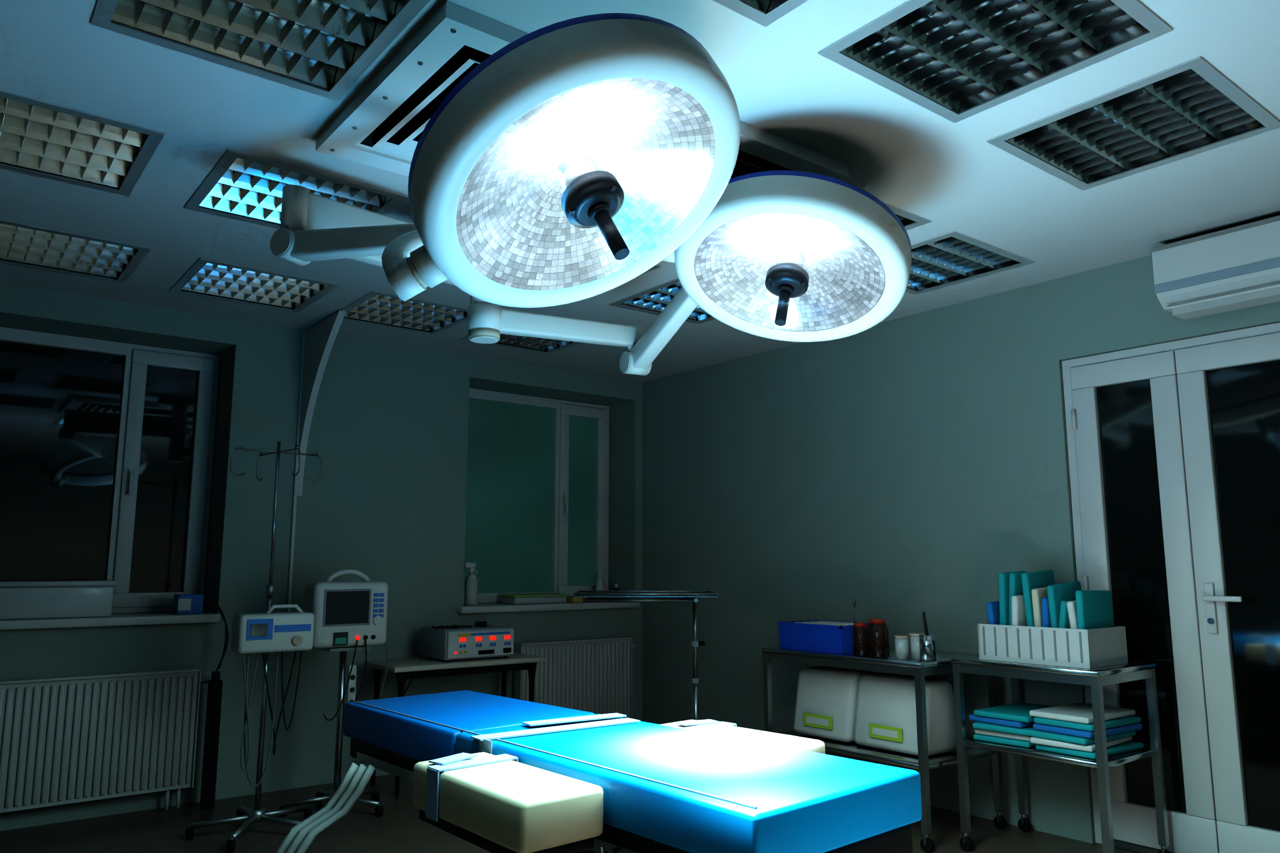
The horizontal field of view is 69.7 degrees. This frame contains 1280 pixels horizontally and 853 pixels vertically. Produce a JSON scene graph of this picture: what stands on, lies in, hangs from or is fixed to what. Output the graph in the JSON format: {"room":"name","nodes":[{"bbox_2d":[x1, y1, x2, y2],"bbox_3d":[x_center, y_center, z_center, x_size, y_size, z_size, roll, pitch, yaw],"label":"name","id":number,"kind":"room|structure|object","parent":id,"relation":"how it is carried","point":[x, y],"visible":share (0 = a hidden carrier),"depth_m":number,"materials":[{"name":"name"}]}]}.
{"room":"operating room","nodes":[
{"label":"operating room","id":0,"kind":"room"},
{"bbox_2d":[0,283,642,831],"bbox_3d":[-2.772,0.581,4.745,7.634,2.650,0.450,7,-11,-38],"label":"wall","id":1,"kind":"structure","parent":0,"point":[388,430],"depth_m":5.21,"materials":[{"name":"grey paint"}]},
{"bbox_2d":[0,668,210,813],"bbox_3d":[-2.700,1.513,4.298,1.246,0.671,0.112,7,-11,-38],"label":"radiator","id":2,"kind":"object","parent":1,"relation":"attached to","point":[68,739],"visible":0.99,"depth_m":4.35,"materials":[{"name":"white metal"}]},
{"bbox_2d":[0,327,219,613],"bbox_3d":[-2.951,0.244,4.785,1.344,1.445,0.127,7,-11,-38],"label":"window","id":3,"kind":"structure","parent":1,"relation":"in","point":[106,447],"depth_m":4.89,"materials":[{"name":"white plastic"}]},
{"bbox_2d":[0,611,219,630],"bbox_3d":[-2.845,0.956,4.507,1.386,0.042,0.378,7,-11,-38],"label":"sill","id":4,"kind":"structure","parent":1,"relation":"attached to","point":[115,620],"depth_m":4.50,"materials":[{"name":"white plastic"}]},
{"bbox_2d":[0,580,118,620],"bbox_3d":[-2.888,0.841,4.479,0.548,0.175,0.324,7,-11,-38],"label":"box","id":5,"kind":"object","parent":4,"relation":"on","point":[19,600],"visible":1,"depth_m":4.37,"materials":[{"name":"white plastic"}]},
{"bbox_2d":[172,594,204,614],"bbox_3d":[-2.361,0.928,4.805,0.121,0.100,0.122,7,-11,-38],"label":"box","id":6,"kind":"object","parent":4,"relation":"on","point":[183,604],"visible":1,"depth_m":4.76,"materials":[{"name":"blue cardboard"}]},
{"bbox_2d":[286,310,346,612],"bbox_3d":[-1.750,0.296,4.953,0.048,1.776,0.552,7,-11,-38],"label":"duct","id":7,"kind":"object","parent":1,"relation":"attached to","point":[318,340],"visible":0.9,"depth_m":5.13,"materials":[{"name":"white plastic"}]},
{"bbox_2d":[463,388,608,604],"bbox_3d":[-0.767,0.500,6.478,1.344,1.445,0.127,7,-11,-38],"label":"window","id":8,"kind":"structure","parent":1,"relation":"in","point":[537,504],"depth_m":6.53,"materials":[{"name":"white plastic"}]},
{"bbox_2d":[457,602,640,613],"bbox_3d":[-0.661,1.212,6.201,1.386,0.042,0.378,7,-11,-38],"label":"sill","id":9,"kind":"structure","parent":1,"relation":"attached to","point":[498,607],"depth_m":5.99,"materials":[{"name":"white plastic"}]},
{"bbox_2d":[464,562,477,606],"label":"bottle","id":10,"kind":"object","parent":9,"relation":"on","point":[471,591],"depth_m":5.78,"materials":[{"name":"white plastic"}]},
{"bbox_2d":[499,593,583,604],"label":"tray","id":11,"kind":"object","parent":9,"relation":"on","point":[540,598],"depth_m":6.08,"materials":[{"name":"white"}]},
{"bbox_2d":[595,572,608,590],"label":"bottle","id":12,"kind":"object","parent":9,"relation":"on","point":[601,584],"depth_m":6.46,"materials":[{"name":"white plastic"}]},
{"bbox_2d":[513,636,636,718],"bbox_3d":[-0.414,1.766,6.072,0.936,0.701,0.112,7,-11,-38],"label":"radiator","id":13,"kind":"object","parent":1,"relation":"attached to","point":[594,676],"visible":0.64,"depth_m":6.06,"materials":[{"name":"white metal"}]},
{"bbox_2d":[0,774,1139,852],"bbox_3d":[-0.336,1.486,1.466,7.634,0.120,8.346,7,-11,-38],"label":"floor","id":14,"kind":"structure","parent":0,"point":[400,829],"depth_m":4.12,"materials":[{"name":"tile"}]},
{"bbox_2d":[199,600,228,810],"bbox_3d":[-2.143,1.391,4.627,0.088,1.013,0.060,7,-11,-38],"label":"stand","id":15,"kind":"object","parent":14,"relation":"on","point":[215,685],"visible":1,"depth_m":4.58,"materials":[{"name":"black plastic"}]},
{"bbox_2d":[185,441,322,852],"bbox_3d":[-1.738,0.953,4.280,0.538,1.774,0.541,7,-11,-38],"label":"pole","id":16,"kind":"object","parent":14,"relation":"on","point":[267,633],"visible":0.94,"depth_m":4.14,"materials":[{"name":"silver metal"}]},
{"bbox_2d":[279,569,388,817],"bbox_3d":[-1.494,1.303,4.584,0.480,1.171,0.486,7,-11,-38],"label":"patient monitor","id":17,"kind":"object","parent":14,"relation":"on","point":[349,616],"visible":0.79,"depth_m":4.53,"materials":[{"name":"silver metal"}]},
{"bbox_2d":[360,621,544,796],"bbox_3d":[-1.068,1.556,5.228,0.973,0.866,0.420,7,-11,-38],"label":"side table","id":18,"kind":"object","parent":14,"relation":"on","point":[481,647],"visible":0.91,"depth_m":5.17,"materials":[{"name":"silver metal"}]},
{"bbox_2d":[275,690,921,852],"bbox_3d":[-0.216,1.197,2.473,1.050,0.748,1.850,8,-11,-41],"label":"table","id":19,"kind":"object","parent":14,"relation":"on","point":[495,774],"visible":1,"depth_m":2.03,"materials":[{"name":"blue leather"}]},
{"bbox_2d":[572,590,718,720],"bbox_3d":[0.028,1.367,4.623,0.712,1.057,0.472,0,-9,0],"label":"stand","id":20,"kind":"object","parent":14,"relation":"on","point":[588,596],"visible":0.52,"depth_m":4.56,"materials":[{"name":"silver metal"}]},
{"bbox_2d":[761,646,1006,852],"bbox_3d":[1.146,1.483,4.444,0.600,0.774,0.964,7,-11,-38],"label":"table","id":21,"kind":"object","parent":14,"relation":"on","point":[918,669],"visible":0.46,"depth_m":4.17,"materials":[{"name":"silver metal"}]},
{"bbox_2d":[777,599,936,661],"bbox_3d":[1.082,0.962,4.434,0.321,0.252,0.861,7,-11,-38],"label":"supplies","id":22,"kind":"object","parent":21,"relation":"on","point":[858,639],"visible":1,"depth_m":4.31,"materials":[{"name":"blue"}]},
{"bbox_2d":[792,666,956,756],"bbox_3d":[1.113,1.350,4.418,0.308,0.320,0.787,7,-11,-38],"label":"storage bins","id":23,"kind":"object","parent":21,"relation":"on","point":[866,708],"visible":0.87,"depth_m":4.28,"materials":[{"name":"white plastic"}]},
{"bbox_2d":[951,655,1170,852],"bbox_3d":[1.746,1.386,3.849,0.500,0.789,0.654,7,-11,-38],"label":"table","id":24,"kind":"object","parent":14,"relation":"on","point":[1095,678],"visible":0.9,"depth_m":3.74,"materials":[{"name":"silver metal"}]},
{"bbox_2d":[977,569,1128,669],"bbox_3d":[1.734,0.801,3.901,0.323,0.381,0.480,7,-11,-38],"label":"file organizer","id":25,"kind":"object","parent":24,"relation":"on","point":[1035,620],"visible":1,"depth_m":3.79,"materials":[{"name":"white plastic"}]},
{"bbox_2d":[969,702,1143,759],"bbox_3d":[1.736,1.255,3.865,0.423,0.152,0.568,7,-11,-38],"label":"folded linens","id":26,"kind":"object","parent":24,"relation":"on","point":[1068,730],"visible":1,"depth_m":3.73,"materials":[{"name":"teal fabric"}]},
{"bbox_2d":[0,0,1279,382],"bbox_3d":[-0.336,-1.194,1.871,6.734,0.240,7.446,7,-11,-38],"label":"ceiling","id":27,"kind":"structure","parent":0,"point":[911,158],"depth_m":3.05,"materials":[{"name":"white paint"}]},
{"bbox_2d":[0,219,151,284],"bbox_3d":[-2.522,-0.797,3.981,0.624,0.096,0.653,7,-11,-38],"label":"ceiling light","id":28,"kind":"object","parent":27,"relation":"attached to","point":[22,245],"visible":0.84,"depth_m":4.04,"materials":[{"name":"silver metal"}]},
{"bbox_2d":[0,89,165,196],"bbox_3d":[-1.924,-0.955,2.937,0.624,0.096,0.653,7,-11,-38],"label":"ceiling light","id":29,"kind":"object","parent":27,"relation":"attached to","point":[38,138],"visible":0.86,"depth_m":3.01,"materials":[{"name":"silver metal"}]},
{"bbox_2d":[169,257,340,312],"bbox_3d":[-1.883,-0.720,4.489,0.624,0.096,0.653,7,-11,-38],"label":"ceiling light","id":30,"kind":"object","parent":27,"relation":"attached to","point":[207,278],"visible":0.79,"depth_m":4.52,"materials":[{"name":"silver metal"}]},
{"bbox_2d":[90,0,430,101],"bbox_3d":[-0.932,-1.059,2.248,0.624,0.096,0.653,7,-11,-38],"label":"ceiling light","id":31,"kind":"object","parent":27,"relation":"attached to","point":[321,48],"visible":1,"depth_m":2.37,"materials":[{"name":"silver metal"}]},
{"bbox_2d":[183,149,408,229],"bbox_3d":[-1.286,-0.880,3.431,0.624,0.096,0.653,7,-11,-38],"label":"ceiling light","id":32,"kind":"object","parent":27,"relation":"attached to","point":[241,186],"visible":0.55,"depth_m":3.37,"materials":[{"name":"silver metal"}]},
{"bbox_2d":[340,290,468,335],"bbox_3d":[-1.262,-0.647,4.971,0.624,0.096,0.653,7,-11,-38],"label":"ceiling light","id":33,"kind":"object","parent":27,"relation":"attached to","point":[375,308],"visible":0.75,"depth_m":5.01,"materials":[{"name":"silver metal"}]},
{"bbox_2d":[459,333,582,354],"bbox_3d":[-0.640,-0.574,5.453,0.624,0.096,0.653,7,-11,-38],"label":"ceiling light","id":34,"kind":"object","parent":27,"relation":"attached to","point":[545,346],"visible":0.2,"depth_m":5.66,"materials":[{"name":"silver metal"}]},
{"bbox_2d":[315,0,848,180],"bbox_3d":[-0.160,-0.911,3.012,1.485,0.117,0.910,7,-11,-38],"label":"diffuser","id":35,"kind":"object","parent":27,"relation":"attached to","point":[382,127],"depth_m":2.66,"materials":[{"name":"white metal"}]},
{"bbox_2d":[269,13,911,376],"bbox_3d":[-0.088,-0.560,2.939,1.774,0.691,1.781,7,-11,-38],"label":"light","id":36,"kind":"object","parent":27,"relation":"hanging from","point":[584,154],"depth_m":2.36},
{"bbox_2d":[640,264,661,274],"bbox_3d":[-0.343,-0.762,4.213,0.624,0.096,0.653,7,-11,-38],"label":"ceiling light","id":37,"kind":"object","parent":27,"relation":"attached to","point":[656,266],"visible":0.02,"depth_m":4.17,"materials":[{"name":"white metal"}]},
{"bbox_2d":[608,278,715,324],"bbox_3d":[0.274,-0.685,4.716,0.624,0.096,0.653,7,-11,-38],"label":"ceiling light","id":38,"kind":"object","parent":27,"relation":"attached to","point":[653,301],"visible":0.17,"depth_m":4.76,"materials":[{"name":"silver metal"}]},
{"bbox_2d":[712,0,808,27],"bbox_3d":[0.262,-1.114,1.880,0.624,0.096,0.653,7,-11,-38],"label":"ceiling light","id":39,"kind":"object","parent":27,"relation":"attached to","point":[764,12],"visible":1,"depth_m":2.24,"materials":[{"name":"white metal"}]},
{"bbox_2d":[881,201,932,230],"bbox_3d":[0.709,-0.844,3.671,0.624,0.096,0.653,7,-11,-38],"label":"ceiling light","id":40,"kind":"object","parent":27,"relation":"attached to","point":[909,220],"visible":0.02,"depth_m":3.59,"materials":[{"name":"white metal"}]},
{"bbox_2d":[905,230,1035,294],"bbox_3d":[1.324,-0.769,4.161,0.624,0.096,0.653,7,-11,-38],"label":"ceiling light","id":41,"kind":"object","parent":27,"relation":"attached to","point":[953,258],"visible":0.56,"depth_m":4.14,"materials":[{"name":"white metal"}]},
{"bbox_2d":[817,0,1173,122],"bbox_3d":[0.907,-1.039,2.380,0.624,0.096,0.653,7,-11,-38],"label":"ceiling light","id":42,"kind":"object","parent":27,"relation":"attached to","point":[957,60],"visible":0.94,"depth_m":2.42,"materials":[{"name":"white metal"}]},
{"bbox_2d":[986,56,1279,190],"bbox_3d":[1.542,-0.962,2.885,0.624,0.096,0.653,7,-11,-38],"label":"ceiling light","id":43,"kind":"object","parent":27,"relation":"attached to","point":[1189,108],"visible":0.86,"depth_m":2.88,"materials":[{"name":"white metal"}]},
{"bbox_2d":[642,254,1279,844],"bbox_3d":[2.629,0.421,3.690,0.450,2.650,7.896,7,-11,-38],"label":"wall","id":44,"kind":"structure","parent":0,"point":[898,467],"depth_m":5.01,"materials":[{"name":"grey paint"}]},
{"bbox_2d":[1061,322,1279,852],"bbox_3d":[2.297,0.688,3.741,0.141,2.135,1.044,7,-11,-38],"label":"double door","id":45,"kind":"structure","parent":44,"relation":"in","point":[1174,447],"depth_m":3.78,"materials":[{"name":"white plastic"}]},
{"bbox_2d":[1151,215,1279,320],"bbox_3d":[2.461,-0.647,3.521,0.213,0.293,0.854,7,-11,-38],"label":"air conditioner","id":46,"kind":"object","parent":44,"relation":"attached to","point":[1237,268],"visible":1,"depth_m":3.62,"materials":[{"name":"white plastic"}]}
]}

